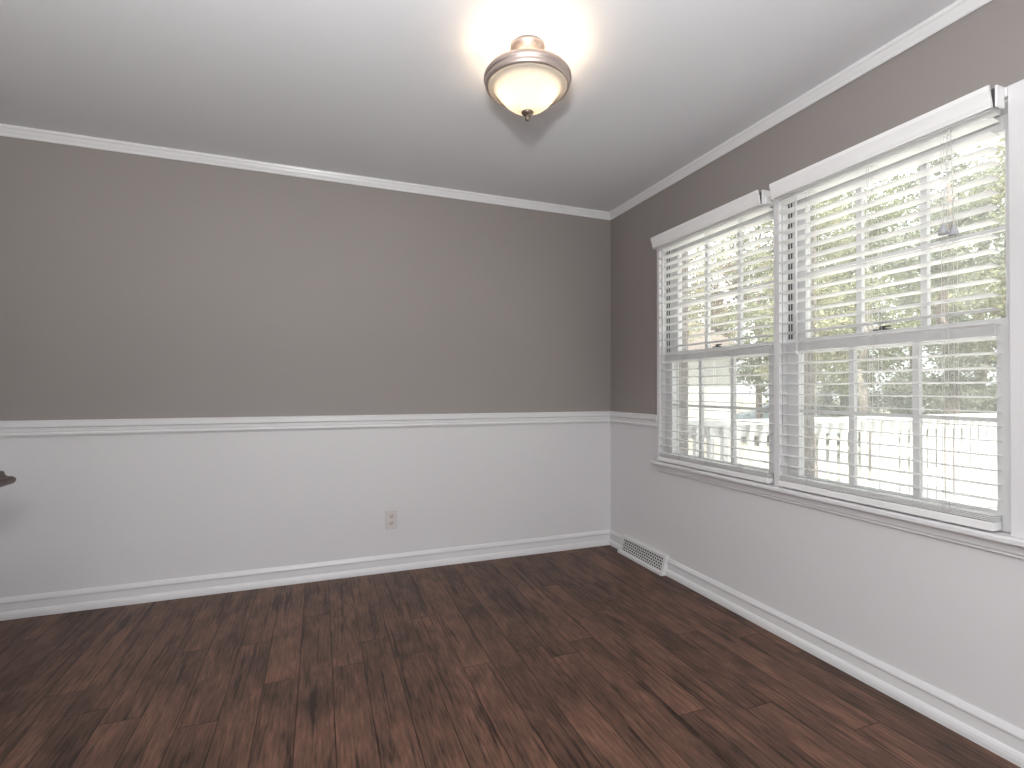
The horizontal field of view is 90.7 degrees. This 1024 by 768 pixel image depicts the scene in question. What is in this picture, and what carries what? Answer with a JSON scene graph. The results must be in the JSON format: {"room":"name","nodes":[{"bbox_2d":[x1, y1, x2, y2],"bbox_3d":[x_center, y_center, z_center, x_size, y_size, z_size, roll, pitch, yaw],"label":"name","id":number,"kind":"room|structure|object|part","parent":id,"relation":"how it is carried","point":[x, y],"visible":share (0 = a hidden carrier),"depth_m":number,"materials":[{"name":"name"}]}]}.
{"room":"empty dining room","nodes":[
{"label":"empty dining room","id":0,"kind":"room"},
{"bbox_2d":[0,136,610,597],"bbox_3d":[-1.060,0.008,3.142,3.770,2.560,0.150,0,-1,-21],"label":"wall","id":1,"kind":"structure","parent":0,"point":[132,286],"depth_m":2.94,"materials":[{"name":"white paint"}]},
{"bbox_2d":[0,530,609,620],"bbox_3d":[-0.961,1.116,3.077,3.620,0.104,0.024,0,-1,-21],"label":"baseboard","id":2,"kind":"structure","parent":1,"relation":"attached to","point":[33,605],"depth_m":2.92,"materials":[{"name":"white wood"}]},
{"bbox_2d":[0,411,609,437],"bbox_3d":[-0.959,0.233,3.085,3.620,0.084,0.024,0,-1,-21],"label":"chair rail","id":3,"kind":"object","parent":1,"relation":"attached to","point":[84,427],"visible":0.97,"depth_m":2.92,"materials":[{"name":"white wood"}]},
{"bbox_2d":[0,123,609,219],"bbox_3d":[-0.955,-1.246,3.096,3.620,0.052,0.029,0,-1,-21],"label":"trim","id":4,"kind":"structure","parent":1,"relation":"attached to","point":[6,130],"depth_m":2.93,"materials":[{"name":"white wood"}]},
{"bbox_2d":[385,509,397,529],"bbox_3d":[-0.754,0.848,3.166,0.074,0.120,0.010,0,-1,-21],"label":"electrical outlet","id":5,"kind":"object","parent":1,"relation":"attached to","point":[391,516],"visible":1,"depth_m":3.16,"materials":[{"name":"white plastic"}]},
{"bbox_2d":[0,0,956,211],"bbox_3d":[0.023,-1.362,0.596,3.970,0.140,5.700,0,-1,-21],"label":"ceiling","id":6,"kind":"structure","parent":0,"point":[395,90],"depth_m":2.12,"materials":[{"name":"paint"}]},
{"bbox_2d":[484,36,571,121],"bbox_3d":[0.059,-1.138,1.921,0.333,0.284,0.333,0,-1,-21],"label":"ceiling lamp","id":7,"kind":"object","parent":6,"relation":"attached to","point":[527,79],"visible":1,"depth_m":1.84,"materials":[{"name":"white glass"}]},
{"bbox_3d":[0.059,-1.083,1.921,0.307,0.108,0.307,0,-1,-21],"label":"lamp shade","id":8,"kind":"part","parent":7,"relation":"part of","materials":[{"name":"white glass"}]},
{"bbox_2d":[0,545,1020,767],"bbox_3d":[-0.049,1.206,0.467,3.770,0.120,5.550,0,-1,-21],"label":"floor","id":9,"kind":"structure","parent":0,"point":[591,657],"depth_m":1.95,"materials":[{"name":"brown wood"}]},
{"bbox_2d":[0,471,15,486],"bbox_3d":[-1.672,0.704,0.950,0.664,0.887,1.108,0,-1,-21],"label":"sideboard","id":10,"kind":"object","parent":9,"relation":"on","point":[5,480],"visible":1,"depth_m":1.55,"materials":[{"name":"brown wood"}]},
{"bbox_2d":[611,0,1023,729],"bbox_3d":[1.785,-0.003,1.255,0.205,2.560,5.700,0,-1,-21],"label":"wall","id":11,"kind":"structure","parent":0,"point":[949,616],"depth_m":2.14,"materials":[{"name":"white paint"}]},
{"bbox_2d":[618,535,668,575],"bbox_3d":[0.851,1.115,3.321,0.060,0.118,0.480,0,-1,-21],"label":"floor vent","id":12,"kind":"object","parent":11,"relation":"attached to","point":[650,558],"visible":1,"depth_m":3.28,"materials":[{"name":"metal"}]},
{"bbox_2d":[621,539,662,570],"bbox_3d":[0.847,1.113,3.320,0.025,0.079,0.436,0,-1,-21],"label":"grille","id":13,"kind":"object","parent":12,"relation":"attached to","point":[650,558],"depth_m":3.30,"materials":[{"name":"metal"}]},
{"bbox_2d":[662,205,773,473],"bbox_3d":[1.195,-0.188,2.821,0.215,1.395,0.856,0,-1,-21],"label":"window","id":14,"kind":"structure","parent":11,"relation":"in","point":[670,405],"depth_m":2.90,"materials":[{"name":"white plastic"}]},
{"bbox_3d":[1.204,0.140,2.821,0.010,0.680,0.844,0,-1,-21],"label":"screen frame","id":15,"kind":"part","parent":14,"relation":"part of","materials":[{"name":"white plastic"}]},
{"bbox_2d":[651,190,773,483],"bbox_3d":[1.059,-0.221,2.786,0.099,1.389,0.851,0,-1,-21],"label":"blind","id":16,"kind":"object","parent":14,"relation":"attached to","point":[749,206],"visible":0.99,"depth_m":2.71,"materials":[{"name":"white plastic"}]},
{"bbox_3d":[1.008,-0.194,2.981,0.055,1.272,0.020,0,-1,-21],"label":"ladder cord","id":17,"kind":"part","parent":16,"relation":"part of","materials":[{"name":"white fabric"}]},
{"bbox_3d":[1.086,-0.196,2.775,0.055,1.272,0.020,0,-1,-21],"label":"ladder cord","id":18,"kind":"part","parent":16,"relation":"part of","materials":[{"name":"white fabric"}]},
{"bbox_3d":[1.081,0.459,2.782,0.052,0.028,0.830,0,-1,-21],"label":"rail","id":19,"kind":"part","parent":16,"relation":"part of","materials":[{"name":"white plastic"}]},
{"bbox_3d":[1.171,-0.197,2.551,0.055,1.272,0.020,0,-1,-21],"label":"ladder cord","id":20,"kind":"part","parent":16,"relation":"part of","materials":[{"name":"white fabric"}]},
{"bbox_3d":[1.134,0.138,2.795,0.034,0.681,0.846,0,-1,-21],"label":"sash","id":21,"kind":"part","parent":14,"relation":"part of","materials":[{"name":"white plastic"}]},
{"bbox_3d":[1.178,-0.510,2.817,0.034,0.724,0.846,0,-1,-21],"label":"sash","id":22,"kind":"part","parent":14,"relation":"part of","materials":[{"name":"white plastic"}]},
{"bbox_2d":[609,0,991,219],"bbox_3d":[1.678,-1.257,1.224,0.029,0.052,5.400,0,-1,-21],"label":"trim","id":23,"kind":"structure","parent":11,"relation":"attached to","point":[958,9],"depth_m":2.13,"materials":[{"name":"white wood"}]},
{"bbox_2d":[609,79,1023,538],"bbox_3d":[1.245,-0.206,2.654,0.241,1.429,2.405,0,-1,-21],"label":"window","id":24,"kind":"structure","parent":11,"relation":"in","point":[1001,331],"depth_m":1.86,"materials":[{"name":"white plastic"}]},
{"bbox_2d":[769,85,1004,531],"bbox_3d":[1.374,-0.228,1.958,0.099,1.389,0.838,0,-1,-21],"label":"blind","id":25,"kind":"object","parent":24,"relation":"attached to","point":[976,110],"visible":1,"depth_m":1.85,"materials":[{"name":"white plastic"}]},
{"bbox_3d":[1.306,-0.200,2.199,0.055,1.272,0.020,0,-1,-21],"label":"ladder cord","id":26,"kind":"part","parent":25,"relation":"part of","materials":[{"name":"white fabric"}]},
{"bbox_3d":[1.399,-0.202,1.953,0.055,1.272,0.020,0,-1,-21],"label":"ladder cord","id":27,"kind":"part","parent":25,"relation":"part of","materials":[{"name":"white fabric"}]},
{"bbox_3d":[1.391,0.453,1.967,0.052,0.028,0.795,0,-1,-21],"label":"rail","id":28,"kind":"part","parent":25,"relation":"part of","materials":[{"name":"white plastic"}]},
{"bbox_3d":[1.460,-0.693,1.692,0.008,0.334,0.032,0,-1,-21],"label":"lift cord","id":29,"kind":"part","parent":25,"relation":"part of","materials":[{"name":"white fabric"}]},
{"bbox_3d":[1.488,-0.204,1.719,0.055,1.272,0.020,0,-1,-21],"label":"ladder cord","id":30,"kind":"part","parent":25,"relation":"part of","materials":[{"name":"white fabric"}]},
{"bbox_3d":[1.446,0.132,1.976,0.034,0.681,0.826,0,-1,-21],"label":"sash","id":31,"kind":"part","parent":24,"relation":"part of","materials":[{"name":"white plastic"}]},
{"bbox_3d":[1.490,-0.517,1.997,0.034,0.724,0.826,0,-1,-21],"label":"sash","id":32,"kind":"part","parent":24,"relation":"part of","materials":[{"name":"white plastic"}]},
{"bbox_2d":[609,530,1023,767],"bbox_3d":[1.675,1.105,1.204,0.024,0.104,5.400,0,-1,-21],"label":"baseboard","id":33,"kind":"structure","parent":11,"relation":"attached to","point":[1000,737],"depth_m":1.95,"materials":[{"name":"white wood"}]},
{"bbox_2d":[650,460,1023,547],"bbox_3d":[1.246,0.487,2.353,0.076,0.022,1.890,0,-1,-21],"label":"window sill","id":34,"kind":"structure","parent":11,"relation":"attached to","point":[997,536],"depth_m":1.93,"materials":[{"name":"white wood"}]},
{"bbox_2d":[657,465,1023,559],"bbox_3d":[1.249,0.522,2.345,0.016,0.039,1.823,0,-1,-21],"label":"apron","id":35,"kind":"object","parent":11,"relation":"attached to","point":[970,541],"visible":0.8,"depth_m":1.96,"materials":[{"name":"white wood"}]},
{"label":"outside","id":36,"kind":"structure","parent":0,"visible":0},
{"bbox_2d":[688,399,986,481],"bbox_3d":[26.420,2.128,34.898,69.800,0.001,100.000,0,-1,-21],"label":"ground","id":37,"kind":"structure","parent":36,"point":[717,442],"depth_m":14.36,"materials":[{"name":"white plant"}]},
{"bbox_2d":[688,318,740,439],"bbox_3d":[6.690,-0.387,20.962,5.150,4.700,6.850,0,-1,20],"label":"house","id":38,"kind":"structure","parent":37,"relation":"on","point":[722,414],"depth_m":17.70,"materials":[{"name":"white"}]},
{"bbox_2d":[688,240,750,341],"bbox_3d":[3.395,-1.062,9.994,2.450,5.858,1.792,0,-1,14],"label":"tree","id":39,"kind":"object","parent":37,"relation":"on","point":[695,307],"visible":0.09,"depth_m":9.81,"materials":[{"name":"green plant"}]},
{"bbox_2d":[688,254,755,338],"bbox_3d":[10.932,-2.501,27.003,4.104,9.055,3.911,0,-1,18],"label":"tree","id":40,"kind":"object","parent":37,"relation":"on","point":[718,302],"visible":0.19,"depth_m":26.56,"materials":[{"name":"green plant"}]},
{"bbox_2d":[712,221,820,445],"bbox_3d":[7.917,-2.160,15.654,3.243,8.160,3.873,0,-1,31],"label":"tree","id":41,"kind":"object","parent":37,"relation":"on","point":[750,360],"visible":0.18,"depth_m":15.27,"materials":[{"name":"green plant"}]},
{"bbox_2d":[752,254,834,379],"bbox_3d":[16.526,-3.073,29.641,5.588,10.297,5.686,1,-1,-43],"label":"tree","id":42,"kind":"object","parent":37,"relation":"on","point":[773,254],"visible":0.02,"depth_m":29.44,"materials":[{"name":"green plant"}]},
{"bbox_2d":[737,402,859,445],"bbox_3d":[9.817,1.251,16.840,4.241,1.356,1.760,0,-1,21],"label":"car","id":43,"kind":"object","parent":37,"relation":"on","point":[742,415],"visible":0.09,"depth_m":16.64,"materials":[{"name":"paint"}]},
{"bbox_3d":[9.566,0.833,16.942,2.400,0.360,1.720,0,-1,21],"label":"glass","id":44,"kind":"part","parent":43,"relation":"part of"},
{"bbox_2d":[817,373,891,450],"bbox_3d":[8.915,0.716,13.490,2.206,2.378,2.216,0,-1,-21],"label":"shrub","id":45,"kind":"object","parent":37,"relation":"on","point":[829,400],"visible":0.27,"depth_m":13.55,"materials":[{"name":"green plant"}]},
{"bbox_2d":[815,193,905,410],"bbox_3d":[13.181,-2.912,20.027,4.296,9.790,4.034,0,-1,-21],"label":"tree","id":46,"kind":"object","parent":37,"relation":"on","point":[851,205],"visible":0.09,"depth_m":19.46,"materials":[{"name":"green plant"}]},
{"bbox_2d":[814,174,959,469],"bbox_3d":[7.764,-1.432,11.264,3.349,6.642,3.314,0,-1,-21],"label":"tree","id":47,"kind":"object","parent":37,"relation":"on","point":[861,365],"visible":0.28,"depth_m":11.00,"materials":[{"name":"green plant"}]},
{"bbox_2d":[868,374,929,413],"bbox_3d":[13.150,0.749,17.007,1.993,2.395,2.070,0,-1,1],"label":"shrub","id":48,"kind":"object","parent":37,"relation":"on","point":[897,376],"visible":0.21,"depth_m":17.03,"materials":[{"name":"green plant"}]},
{"bbox_2d":[868,221,971,392],"bbox_3d":[20.571,-3.141,25.766,5.843,10.369,5.636,0,-1,-21],"label":"tree","id":49,"kind":"object","parent":37,"relation":"on","point":[889,315],"visible":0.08,"depth_m":26.08,"materials":[{"name":"green plant"}]},
{"bbox_2d":[877,366,989,465],"bbox_3d":[9.844,0.733,11.581,2.108,2.308,2.098,0,-1,-3],"label":"shrub","id":50,"kind":"object","parent":37,"relation":"on","point":[931,403],"visible":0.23,"depth_m":11.57,"materials":[{"name":"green plant"}]},
{"bbox_2d":[901,134,1005,387],"bbox_3d":[11.408,-1.985,11.765,3.591,7.763,3.644,0,-1,-29],"label":"tree","id":51,"kind":"object","parent":37,"relation":"on","point":[1000,305],"visible":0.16,"depth_m":11.83,"materials":[{"name":"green plant"}]},
{"bbox_2d":[903,155,1004,437],"bbox_3d":[16.262,-3.047,17.611,4.109,10.019,4.424,0,-1,-21],"label":"tree","id":52,"kind":"object","parent":37,"relation":"on","point":[996,259],"visible":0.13,"depth_m":17.29,"materials":[{"name":"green plant"}]},
{"bbox_2d":[928,372,996,452],"bbox_3d":[12.454,0.712,13.753,1.938,2.403,2.000,0,-1,20],"label":"shrub","id":53,"kind":"object","parent":37,"relation":"on","point":[976,386],"visible":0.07,"depth_m":13.64,"materials":[{"name":"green plant"}]},
{"bbox_2d":[984,248,1003,318],"bbox_3d":[24.087,-3.222,22.355,5.642,10.484,5.944,0,-1,-21],"label":"tree","id":54,"kind":"object","parent":37,"relation":"on","point":[996,316],"visible":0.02,"depth_m":23.55,"materials":[{"name":"green plant"}]},
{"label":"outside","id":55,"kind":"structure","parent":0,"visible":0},
{"bbox_2d":[982,505,996,509],"bbox_3d":[4.620,1.284,1.392,5.185,0.160,6.860,0,-1,-21],"label":"platform","id":56,"kind":"object","parent":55,"point":[994,507],"depth_m":5.07,"materials":[{"name":"white"}]},
{"bbox_2d":[688,413,996,504],"bbox_3d":[3.393,0.757,4.519,5.060,0.945,0.173,0,-1,-21],"label":"fence","id":57,"kind":"object","parent":56,"relation":"on","point":[985,433],"visible":0.3,"depth_m":4.44,"materials":[{"name":"white paint"}]},
{"bbox_3d":[3.402,0.364,4.500,5.060,0.090,0.040,0,-1,-21],"label":"rail","id":58,"kind":"part","parent":57,"relation":"part of","materials":[{"name":"white paint"}]},
{"bbox_3d":[3.403,0.302,4.500,5.060,0.035,0.124,0,-1,-21],"label":"cap rail","id":59,"kind":"part","parent":57,"relation":"part of","materials":[{"name":"white paint"}]},
{"bbox_3d":[3.359,0.775,4.550,0.090,0.909,0.090,0,-1,-21],"label":"post","id":60,"kind":"part","parent":57,"relation":"part of","materials":[{"name":"white paint"}]},
{"bbox_3d":[3.401,1.105,4.493,5.060,0.070,0.040,0,-1,-21],"label":"rail","id":61,"kind":"part","parent":57,"relation":"part of","materials":[{"name":"white paint"}]},
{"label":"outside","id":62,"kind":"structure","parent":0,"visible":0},
{"bbox_2d":[848,470,996,506],"bbox_3d":[7.714,1.836,8.134,15.800,0.001,3.530,0,-1,-21],"label":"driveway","id":63,"kind":"structure","parent":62,"point":[859,482],"depth_m":9.02,"materials":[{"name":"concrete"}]},
{"bbox_2d":[744,200,888,477],"bbox_3d":[4.792,-0.921,8.067,1.783,5.548,1.856,0,-1,-21],"label":"tree","id":64,"kind":"object","parent":63,"relation":"on","point":[834,355],"visible":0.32,"depth_m":7.83,"materials":[{"name":"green plant"}]},
{"bbox_2d":[865,148,1004,497],"bbox_3d":[6.487,-0.904,7.479,1.998,5.506,1.724,0,-1,-21],"label":"tree","id":65,"kind":"object","parent":63,"relation":"on","point":[954,362],"visible":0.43,"depth_m":7.42,"materials":[{"name":"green plant"}]},
{"bbox_2d":[960,369,996,438],"bbox_3d":[9.043,0.632,8.578,2.080,2.460,2.189,0,-1,-21],"label":"shrub","id":66,"kind":"object","parent":63,"relation":"on","point":[985,406],"visible":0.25,"depth_m":8.96,"materials":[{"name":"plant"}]}
]}

